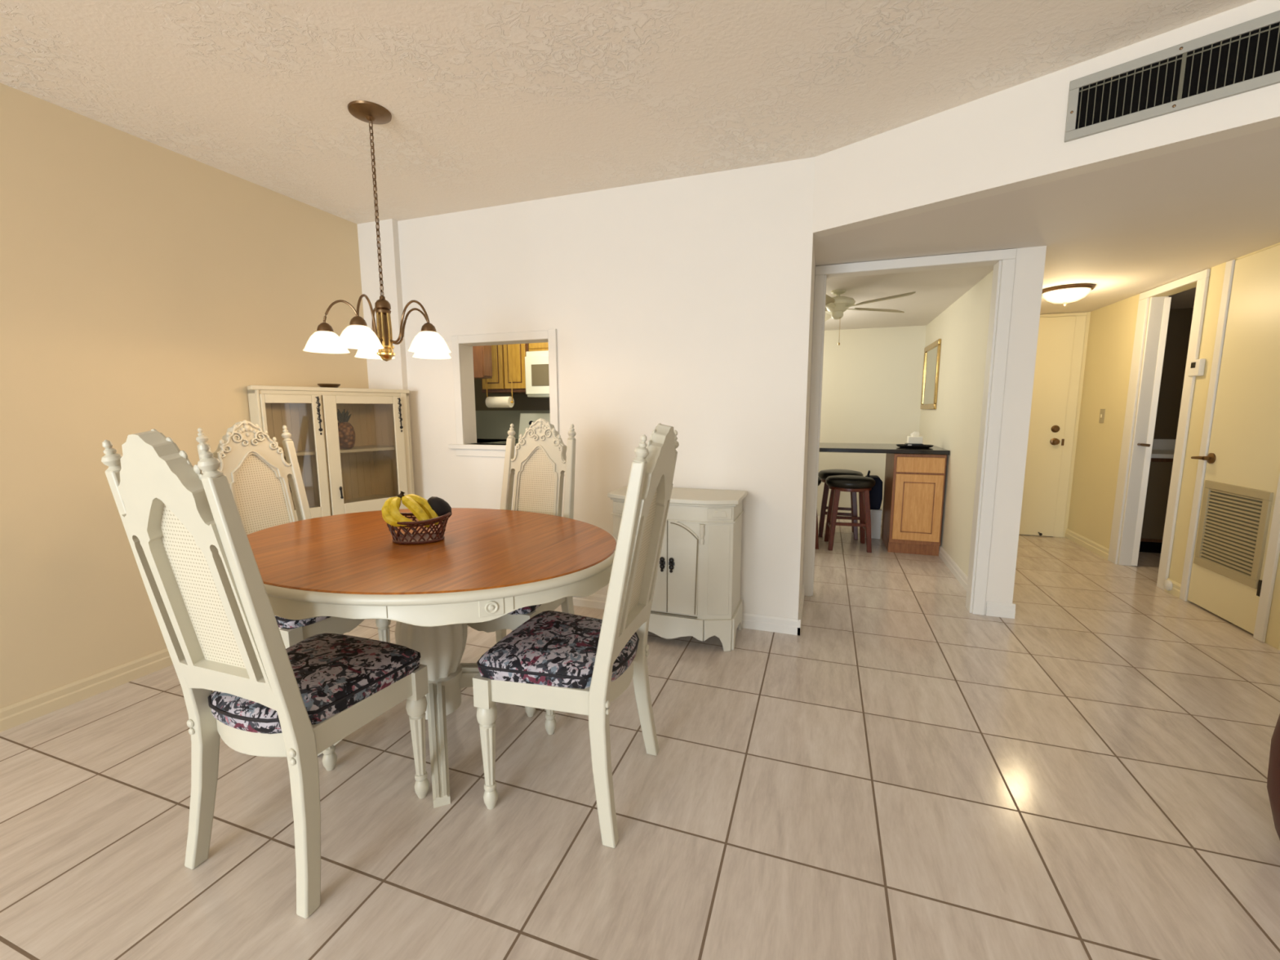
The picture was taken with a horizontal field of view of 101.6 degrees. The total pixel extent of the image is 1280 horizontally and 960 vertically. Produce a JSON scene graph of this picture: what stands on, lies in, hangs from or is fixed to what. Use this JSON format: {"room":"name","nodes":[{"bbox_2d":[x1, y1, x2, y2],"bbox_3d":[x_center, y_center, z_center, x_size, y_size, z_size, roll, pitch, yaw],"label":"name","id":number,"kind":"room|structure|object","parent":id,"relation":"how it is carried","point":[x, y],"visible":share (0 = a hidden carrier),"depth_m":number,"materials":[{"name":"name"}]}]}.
{"room":"dining room","nodes":[
{"label":"dining room","id":0,"kind":"room"},
{"bbox_2d":[0,83,368,708],"bbox_3d":[-3.137,0.012,-0.005,0.100,2.400,7.910,2,8,19],"label":"wall","id":1,"kind":"structure","parent":0,"point":[145,286],"depth_m":2.24,"materials":[{"name":"beige paint"}]},
{"bbox_2d":[0,648,173,732],"bbox_3d":[-3.087,1.165,0.109,0.014,0.085,7.665,2,8,19],"label":"baseboard","id":2,"kind":"structure","parent":1,"relation":"attached to","point":[17,713],"depth_m":2.19,"materials":[{"name":"beige wood"}]},
{"bbox_2d":[357,218,408,390],"bbox_3d":[-1.685,-0.465,3.515,0.288,2.400,0.045,2,8,19],"label":"wall","id":3,"kind":"structure","parent":0,"point":[392,374],"depth_m":3.38,"materials":[{"name":"white paint"}]},
{"bbox_2d":[474,378,550,439],"bbox_3d":[-1.001,-0.520,4.289,2.450,2.300,1.610,2,8,19],"label":"wall","id":4,"kind":"structure","parent":0,"point":[522,402],"depth_m":5.09,"materials":[{"name":"paint"}]},
{"bbox_2d":[472,345,492,378],"bbox_3d":[-1.352,-1.084,4.139,0.330,0.550,0.120,2,8,19],"label":"upper cabinet","id":5,"kind":"object","parent":4,"relation":"attached to","point":[482,360],"visible":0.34,"depth_m":4.07,"materials":[{"name":"brown wood"}]},
{"bbox_2d":[481,343,528,394],"bbox_3d":[-1.132,-1.148,4.762,0.490,0.700,0.434,2,8,19],"label":"upper cabinet","id":6,"kind":"object","parent":4,"relation":"attached to","point":[508,360],"visible":0.41,"depth_m":4.57,"materials":[{"name":"brown wood"}]},
{"bbox_2d":[485,379,514,407],"bbox_3d":[-1.174,-0.721,4.361,0.260,0.231,0.092,2,8,19],"label":"paper towel roll","id":7,"kind":"object","parent":6,"relation":"hanging from","point":[491,402],"visible":1,"depth_m":4.33,"materials":[{"name":"white paper"}]},
{"bbox_2d":[475,410,550,439],"bbox_3d":[-0.723,-0.517,4.936,2.250,0.280,0.014,2,8,19],"label":"backsplash","id":8,"kind":"structure","parent":4,"relation":"attached to","point":[490,424],"depth_m":5.17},
{"bbox_2d":[528,342,548,351],"bbox_3d":[-0.603,-1.297,4.558,0.620,0.355,0.428,2,8,19],"label":"upper cabinet","id":9,"kind":"object","parent":4,"relation":"attached to","point":[532,346],"visible":0.13,"depth_m":4.45,"materials":[{"name":"brown wood"}]},
{"bbox_2d":[524,350,549,397],"bbox_3d":[-0.613,-0.921,4.577,0.620,0.385,0.494,2,8,19],"label":"microwave","id":10,"kind":"object","parent":9,"relation":"attached to","point":[536,362],"visible":0.3,"depth_m":4.41,"materials":[{"name":"white plastic"}]},
{"bbox_2d":[397,156,815,618],"bbox_3d":[-0.361,-0.462,3.466,2.818,2.400,0.740,2,8,19],"label":"wall","id":11,"kind":"structure","parent":0,"point":[686,304],"depth_m":2.87,"materials":[{"name":"white paint"}]},
{"bbox_2d":[448,328,559,457],"bbox_3d":[-0.830,-0.528,3.278,0.817,0.763,0.165,2,8,19],"label":"trim","id":12,"kind":"structure","parent":11,"relation":"attached to","point":[462,449],"depth_m":3.25,"materials":[{"name":"white wood"}]},
{"bbox_2d":[573,582,804,635],"bbox_3d":[-0.235,0.699,3.516,2.544,0.085,0.652,2,8,19],"label":"baseboard","id":13,"kind":"structure","parent":11,"relation":"attached to","point":[749,620],"depth_m":2.87,"materials":[{"name":"white wood"}]},
{"bbox_2d":[0,0,1256,224],"bbox_3d":[-0.079,-1.070,-1.261,6.608,0.060,7.860,2,8,19],"label":"ceiling","id":14,"kind":"structure","parent":0,"point":[490,103],"depth_m":1.88,"materials":[{"name":"paint"}]},
{"bbox_2d":[302,100,451,361],"bbox_3d":[-1.073,-0.999,2.176,0.576,0.988,0.590,2,8,19],"label":"chandelier","id":15,"kind":"object","parent":14,"relation":"hanging from","point":[428,344],"visible":1,"depth_m":2.13,"materials":[{"name":"brown metal"}]},
{"bbox_2d":[0,515,1279,959],"bbox_3d":[0.807,1.115,0.935,8.200,0.060,12.000,2,8,19],"label":"floor","id":16,"kind":"structure","parent":0,"point":[911,773],"depth_m":1.58,"materials":[{"name":"beige tile"}]},
{"bbox_2d":[101,429,429,918],"bbox_3d":[-0.946,0.439,1.408,0.448,1.165,0.560,2,8,19],"label":"dining chair","id":17,"kind":"object","parent":16,"relation":"on","point":[185,531],"visible":1,"depth_m":1.25,"materials":[{"name":"beige paint"}]},
{"bbox_2d":[210,633,419,733],"bbox_3d":[-0.926,0.551,1.480,0.422,0.076,0.431,3,8,19],"label":"seat cushion","id":18,"kind":"object","parent":17,"relation":"on","point":[336,675],"depth_m":1.40,"materials":[{"name":"multicoloured fabric"}]},
{"bbox_2d":[195,420,391,648],"bbox_3d":[-1.399,0.344,2.128,0.560,1.165,0.448,3,8,23],"label":"dining chair","id":19,"kind":"object","parent":16,"relation":"on","point":[256,470],"visible":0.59,"depth_m":2.16,"materials":[{"name":"beige paint"}]},
{"bbox_2d":[275,615,331,629],"bbox_3d":[-1.344,0.466,2.121,0.431,0.076,0.422,3,8,23],"label":"seat cushion","id":20,"kind":"object","parent":19,"relation":"on","point":[282,623],"depth_m":1.89,"materials":[{"name":"multicoloured fabric"}]},
{"bbox_2d":[247,385,414,520],"bbox_3d":[-1.863,0.113,3.223,0.405,1.334,0.885,6,10,37],"label":"china cabinet","id":21,"kind":"object","parent":16,"relation":"on","point":[362,477],"visible":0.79,"depth_m":3.12,"materials":[{"name":"beige wood"}]},
{"bbox_2d":[317,383,340,387],"bbox_3d":[-1.836,-0.554,3.084,0.120,0.024,0.120,2,8,19],"label":"dish","id":22,"kind":"object","parent":21,"relation":"on","point":[325,385],"visible":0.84,"depth_m":3.04,"materials":[{"name":"brown metal"}]},
{"bbox_2d":[283,444,397,508],"bbox_3d":[-1.874,-0.017,3.223,0.331,0.352,0.796,6,10,37],"label":"shelf","id":23,"kind":"object","parent":21,"relation":"attached to","point":[369,472],"depth_m":3.42,"materials":[{"name":"beige wood"}]},
{"bbox_2d":[337,408,355,448],"bbox_3d":[-1.790,-0.309,3.159,0.116,0.240,0.116,2,8,19],"label":"ornament","id":24,"kind":"object","parent":21,"relation":"on","point":[346,431],"visible":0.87,"depth_m":3.13,"materials":[{"name":"brown ceramic"}]},
{"bbox_2d":[246,507,617,808],"bbox_3d":[-0.775,0.578,1.947,1.501,0.745,1.164,3,8,24],"label":"dining table","id":25,"kind":"object","parent":16,"relation":"on","point":[489,564],"visible":0.68,"depth_m":1.64,"materials":[{"name":"brown wood"}]},
{"bbox_2d":[386,511,450,544],"bbox_3d":[-0.786,0.166,1.848,0.228,0.098,0.167,-1,8,-6],"label":"fruit basket","id":26,"kind":"object","parent":25,"relation":"on","point":[427,537],"visible":0.83,"depth_m":1.81,"materials":[{"name":"wicker"}]},
{"bbox_2d":[381,491,439,528],"bbox_3d":[-0.797,0.104,1.815,0.184,0.127,0.104,-3,8,-20],"label":"banana bunch","id":27,"kind":"object","parent":26,"relation":"in","point":[419,506],"visible":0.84,"depth_m":1.79,"materials":[{"name":"yellow food"}]},
{"bbox_2d":[427,496,451,521],"bbox_3d":[-0.718,0.103,1.874,0.076,0.093,0.077,2,8,19],"label":"avocado","id":28,"kind":"object","parent":26,"relation":"on","point":[441,507],"visible":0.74,"depth_m":1.85,"materials":[{"name":"black food"}]},
{"bbox_2d":[476,439,518,444],"bbox_3d":[-1.690,0.143,4.569,0.800,0.915,1.490,2,8,19],"label":"countertop","id":29,"kind":"structure","parent":16,"relation":"on","point":[478,441],"depth_m":4.90,"materials":[{"name":"black stone"}]},
{"bbox_2d":[467,417,576,717],"bbox_3d":[-0.540,0.321,2.280,0.448,1.165,0.560,2,8,19],"label":"dining chair","id":30,"kind":"object","parent":16,"relation":"on","point":[540,463],"visible":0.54,"depth_m":2.41,"materials":[{"name":"beige paint"}]},
{"bbox_2d":[507,604,541,614],"bbox_3d":[-0.559,0.448,2.240,0.422,0.076,0.431,3,8,19],"label":"seat cushion","id":31,"kind":"object","parent":30,"relation":"on","point":[531,610],"depth_m":2.00,"materials":[{"name":"multicoloured fabric"}]},
{"bbox_2d":[515,413,550,444],"bbox_3d":[-0.841,0.007,4.587,0.760,1.175,0.620,2,8,19],"label":"range","id":32,"kind":"object","parent":16,"relation":"on","point":[526,419],"visible":0.09,"depth_m":4.83,"materials":[{"name":"white metal"}]},
{"bbox_2d":[472,422,679,848],"bbox_3d":[-0.173,0.407,1.628,0.560,1.165,0.448,2,8,18],"label":"dining chair","id":33,"kind":"object","parent":16,"relation":"on","point":[553,661],"visible":1,"depth_m":1.50,"materials":[{"name":"beige paint"}]},
{"bbox_2d":[478,610,638,688],"bbox_3d":[-0.230,0.524,1.663,0.431,0.076,0.422,2,8,18],"label":"seat cushion","id":34,"kind":"object","parent":33,"relation":"on","point":[550,650],"depth_m":1.53,"materials":[{"name":"multicoloured fabric"}]},
{"bbox_2d":[607,485,746,651],"bbox_3d":[0.191,0.450,2.781,0.684,0.771,0.371,2,8,19],"label":"sideboard","id":35,"kind":"object","parent":16,"relation":"on","point":[697,591],"visible":0.67,"depth_m":2.60,"materials":[{"name":"beige wood"}]},
{"bbox_2d":[815,476,821,549],"bbox_3d":[1.399,0.266,4.674,0.403,0.625,0.403,1,8,8],"label":"bar stool","id":36,"kind":"object","parent":16,"relation":"on","point":[819,478],"visible":0.08,"depth_m":4.52,"materials":[{"name":"brown wood"}]},
{"bbox_2d":[817,469,862,539],"bbox_3d":[1.913,0.217,5.020,0.403,0.625,0.403,2,8,19],"label":"bar stool","id":37,"kind":"object","parent":16,"relation":"on","point":[823,475],"visible":0.67,"depth_m":4.91,"materials":[{"name":"brown wood"}]},
{"bbox_2d":[823,475,875,552],"bbox_3d":[1.826,0.278,4.572,0.403,0.625,0.403,2,8,14],"label":"bar stool","id":38,"kind":"object","parent":16,"relation":"on","point":[862,485],"visible":1,"depth_m":4.45,"materials":[{"name":"brown wood"}]},
{"bbox_2d":[865,507,882,538],"bbox_3d":[2.195,0.399,4.977,0.180,0.275,0.230,2,8,19],"label":"storage bin","id":39,"kind":"object","parent":16,"relation":"on","point":[875,514],"visible":0.41,"depth_m":4.86,"materials":[{"name":"white plastic"}]},
{"bbox_2d":[865,470,882,509],"bbox_3d":[2.194,0.088,4.935,0.170,0.352,0.200,2,8,19],"label":"tote bag","id":40,"kind":"object","parent":39,"relation":"on","point":[876,493],"visible":0.71,"depth_m":4.84,"materials":[{"name":"blue fabric"}]},
{"bbox_2d":[880,453,946,555],"bbox_3d":[2.369,0.171,4.558,0.380,0.838,0.621,2,8,19],"label":"base cabinet","id":41,"kind":"object","parent":16,"relation":"on","point":[914,483],"visible":0.9,"depth_m":4.28,"materials":[{"name":"brown wood"}]},
{"bbox_2d":[819,442,950,454],"bbox_3d":[1.640,-0.305,4.811,1.988,0.034,0.760,2,8,19],"label":"countertop","id":42,"kind":"structure","parent":41,"relation":"on","point":[824,446],"depth_m":4.37,"materials":[{"name":"black stone"}]},
{"bbox_2d":[895,444,933,448],"bbox_3d":[2.344,-0.288,4.457,0.290,0.022,0.203,2,8,19],"label":"tray","id":43,"kind":"object","parent":42,"relation":"on","point":[897,445],"visible":0.87,"depth_m":4.39,"materials":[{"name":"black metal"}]},
{"bbox_2d":[904,443,923,445],"bbox_3d":[2.338,-0.299,4.456,0.130,0.024,0.103,2,8,19],"label":"box","id":44,"kind":"object","parent":43,"relation":"on","point":[905,444],"visible":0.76,"depth_m":4.42,"materials":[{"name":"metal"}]},
{"bbox_2d":[906,431,923,444],"bbox_3d":[2.346,-0.362,4.457,0.110,0.100,0.090,2,8,19],"label":"tissue box","id":45,"kind":"object","parent":44,"relation":"on","point":[914,438],"visible":1,"depth_m":4.43,"materials":[{"name":"white paper"}]},
{"bbox_2d":[1138,439,1176,553],"bbox_3d":[4.566,0.131,4.456,1.040,0.930,0.565,2,8,19],"label":"bathroom vanity","id":46,"kind":"object","parent":16,"relation":"on","point":[1163,450],"visible":0.09,"depth_m":4.29,"materials":[{"name":"brown wood"}]},
{"bbox_2d":[1266,714,1279,839],"bbox_3d":[2.016,0.660,1.099,0.860,0.790,0.860,2,8,19],"label":"armchair","id":47,"kind":"object","parent":16,"relation":"on","point":[1273,771],"visible":1,"depth_m":1.39,"materials":[{"name":"brown leather"}]},
{"bbox_2d":[817,325,926,519],"bbox_3d":[1.976,-0.622,5.900,2.100,2.055,0.100,2,8,19],"label":"wall","id":48,"kind":"structure","parent":0,"point":[872,381],"depth_m":5.63,"materials":[{"name":"white paint"}]},
{"bbox_2d":[813,245,1046,614],"bbox_3d":[1.621,-0.250,3.134,1.160,2.055,0.102,2,8,19],"label":"wall partition","id":49,"kind":"structure","parent":0,"point":[1029,261],"depth_m":2.91,"materials":[{"name":"white paint"}]},
{"bbox_2d":[802,248,1017,615],"bbox_3d":[1.555,-0.251,3.150,1.024,2.053,0.116,2,8,19],"label":"trim","id":50,"kind":"structure","parent":49,"relation":"attached to","point":[1006,257],"depth_m":3.01,"materials":[{"name":"white wood"}]},
{"bbox_2d":[919,270,993,577],"bbox_3d":[2.568,-0.402,4.250,0.120,2.055,2.650,2,8,19],"label":"wall","id":51,"kind":"structure","parent":0,"point":[953,426],"depth_m":3.86,"materials":[{"name":"white paint"}]},
{"bbox_2d":[920,338,941,408],"bbox_3d":[2.782,-0.992,5.008,0.022,0.620,0.720,2,8,19],"label":"wall mirror","id":52,"kind":"object","parent":51,"relation":"attached to","point":[931,352],"visible":1,"depth_m":4.96,"materials":[{"name":"gold metal"}]},
{"bbox_2d":[938,545,1015,618],"bbox_3d":[2.552,0.581,4.327,0.148,0.085,2.766,2,8,19],"label":"baseboard","id":53,"kind":"structure","parent":51,"relation":"attached to","point":[1004,610],"depth_m":3.06,"materials":[{"name":"white wood"}]},
{"bbox_2d":[812,0,1279,237],"bbox_3d":[2.291,-1.201,1.189,3.958,0.346,0.090,7,11,44],"label":"wall header","id":54,"kind":"structure","parent":0,"point":[1011,139],"depth_m":1.99,"materials":[{"name":"white paint"}]},
{"bbox_2d":[1064,10,1279,142],"bbox_3d":[1.829,-1.270,1.561,0.860,0.198,0.016,7,11,44],"label":"air vent","id":55,"kind":"object","parent":54,"relation":"in","point":[1244,57],"visible":1,"depth_m":1.67,"materials":[{"name":"grey metal"}]},
{"bbox_2d":[813,126,1279,330],"bbox_3d":[2.440,-1.317,3.114,4.750,0.060,5.427,2,8,19],"label":"ceiling","id":56,"kind":"structure","parent":0,"point":[1127,230],"depth_m":2.56,"materials":[{"name":"paint"}]},
{"bbox_2d":[824,288,915,345],"bbox_3d":[1.403,-1.183,3.837,1.035,0.391,1.082,2,8,19],"label":"ceiling fan","id":57,"kind":"object","parent":56,"relation":"hanging from","point":[835,306],"visible":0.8,"depth_m":3.75,"materials":[{"name":"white metal"}]},
{"bbox_2d":[1041,283,1095,306],"bbox_3d":[3.060,-1.314,3.754,0.316,0.120,0.316,2,8,19],"label":"ceiling light","id":58,"kind":"object","parent":56,"relation":"attached to","point":[1064,294],"visible":0.98,"depth_m":3.67,"materials":[{"name":"white glass"}]},
{"bbox_2d":[1031,311,1090,537],"bbox_3d":[3.546,-0.506,4.997,1.226,2.055,0.100,2,8,19],"label":"wall","id":59,"kind":"structure","parent":0,"point":[1088,315],"depth_m":4.78,"materials":[{"name":"beige paint"}]},
{"bbox_2d":[1018,315,1075,536],"bbox_3d":[3.505,-0.480,4.911,0.828,2.016,0.092,2,8,19],"label":"door","id":60,"kind":"structure","parent":59,"relation":"in","point":[1055,337],"depth_m":4.83,"materials":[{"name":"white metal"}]},
{"bbox_2d":[1040,311,1087,537],"bbox_3d":[3.526,-0.497,4.943,0.965,2.052,0.016,2,8,19],"label":"trim","id":61,"kind":"structure","parent":59,"relation":"attached to","point":[1081,317],"depth_m":4.78,"materials":[{"name":"beige wood"}]},
{"bbox_2d":[1153,307,1193,439],"bbox_3d":[4.410,-0.308,3.503,1.404,2.055,2.550,2,8,19],"label":"wall","id":62,"kind":"structure","parent":0,"point":[1180,322],"depth_m":4.58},
{"bbox_2d":[1067,242,1279,649],"bbox_3d":[4.268,-0.294,3.400,1.404,2.055,2.460,2,8,19],"label":"wall","id":63,"kind":"structure","parent":0,"point":[1112,327],"depth_m":4.20,"materials":[{"name":"beige paint"}]},
{"bbox_2d":[1098,408,1105,422],"bbox_3d":[3.868,-0.537,4.375,0.012,0.116,0.072,2,8,19],"label":"light switch","id":64,"kind":"object","parent":63,"relation":"attached to","point":[1102,411],"visible":1,"depth_m":4.37,"materials":[{"name":"beige plastic"}]},
{"bbox_2d":[1064,528,1181,598],"bbox_3d":[3.727,0.606,4.117,0.014,0.085,1.705,2,8,19],"label":"baseboard","id":65,"kind":"structure","parent":63,"relation":"attached to","point":[1084,542],"depth_m":4.39,"materials":[{"name":"beige wood"}]},
{"bbox_2d":[1131,297,1171,566],"bbox_3d":[3.936,-0.347,4.027,0.563,1.984,0.082,-7,10,-40],"label":"door","id":66,"kind":"structure","parent":63,"relation":"in","point":[1148,445],"depth_m":3.86,"materials":[{"name":"white wood"}]},
{"bbox_2d":[1107,268,1210,590],"bbox_3d":[3.664,-0.325,3.669,0.116,2.050,0.740,2,8,19],"label":"trim","id":67,"kind":"structure","parent":63,"relation":"attached to","point":[1156,305],"depth_m":3.84,"materials":[{"name":"white wood"}]},
{"bbox_2d":[1163,579,1173,591],"bbox_3d":[3.466,0.691,3.433,0.021,0.070,0.069,2,8,19],"label":"bumper cover","id":68,"kind":"object","parent":63,"relation":"attached to","point":[1167,584],"visible":1,"depth_m":3.42,"materials":[{"name":"white plastic"}]},
{"bbox_2d":[1187,358,1205,376],"bbox_3d":[3.478,-0.701,3.264,0.030,0.104,0.104,2,8,19],"label":"thermostat","id":69,"kind":"object","parent":63,"relation":"attached to","point":[1197,366],"visible":1,"depth_m":3.24,"materials":[{"name":"white plastic"}]},
{"bbox_2d":[1179,259,1279,642],"bbox_3d":[3.332,-0.218,2.879,0.014,2.050,0.675,2,8,19],"label":"trim","id":70,"kind":"structure","parent":63,"relation":"attached to","point":[1273,546],"depth_m":3.08,"materials":[{"name":"white wood"}]},
{"bbox_2d":[1187,244,1279,634],"bbox_3d":[3.333,-0.224,2.905,0.089,2.031,0.604,2,8,19],"label":"door","id":71,"kind":"structure","parent":63,"relation":"in","point":[1242,468],"depth_m":2.88,"materials":[{"name":"white wood"}]},
{"bbox_2d":[1193,480,1273,589],"bbox_3d":[3.332,0.288,2.948,0.014,0.517,0.497,3,8,19],"label":"return grille","id":72,"kind":"object","parent":71,"relation":"attached to","point":[1235,520],"depth_m":2.91,"materials":[{"name":"beige metal"}]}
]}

